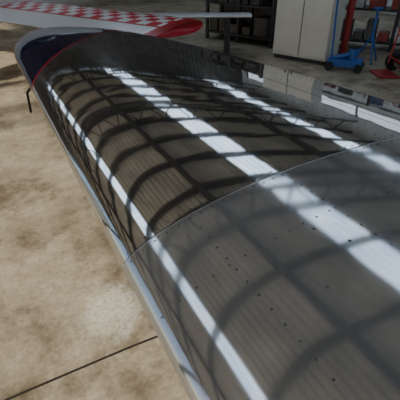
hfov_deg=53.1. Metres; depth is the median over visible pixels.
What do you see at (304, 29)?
tall cabinet
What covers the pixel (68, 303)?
floor
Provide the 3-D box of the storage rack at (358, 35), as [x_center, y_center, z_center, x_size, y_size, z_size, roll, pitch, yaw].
[3.312,-3.333,6.509,2.236,1.700,0.500,15,36,22]
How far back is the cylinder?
6.24 m
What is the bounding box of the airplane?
[0,0,202,38]
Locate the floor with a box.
[0,0,399,399]
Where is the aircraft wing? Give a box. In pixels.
[14,26,399,399]
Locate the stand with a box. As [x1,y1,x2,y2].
[357,6,383,64]
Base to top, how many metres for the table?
0.645 m
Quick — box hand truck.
[369,27,399,77]
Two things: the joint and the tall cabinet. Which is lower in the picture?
the joint
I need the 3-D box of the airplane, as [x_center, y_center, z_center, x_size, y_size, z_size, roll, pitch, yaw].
[-3.618,-2.680,5.220,7.000,1.990,5.700,20,38,27]
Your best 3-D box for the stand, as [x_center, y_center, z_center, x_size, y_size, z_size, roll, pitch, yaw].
[2.664,-2.508,6.089,0.326,0.786,0.372,-16,36,-23]
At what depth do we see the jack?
5.74 m
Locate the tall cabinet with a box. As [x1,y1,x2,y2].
[273,0,346,64]
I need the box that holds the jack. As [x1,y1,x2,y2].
[325,0,363,73]
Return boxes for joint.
[4,336,157,399]
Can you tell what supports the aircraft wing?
on the trestle
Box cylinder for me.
[339,0,355,53]
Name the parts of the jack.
handle, frame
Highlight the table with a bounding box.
[146,12,251,53]
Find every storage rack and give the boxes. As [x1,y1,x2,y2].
[205,0,277,48]
[340,0,399,52]
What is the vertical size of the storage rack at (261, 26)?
1.700 m
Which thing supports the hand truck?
on the floor
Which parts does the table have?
panel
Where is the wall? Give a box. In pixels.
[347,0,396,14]

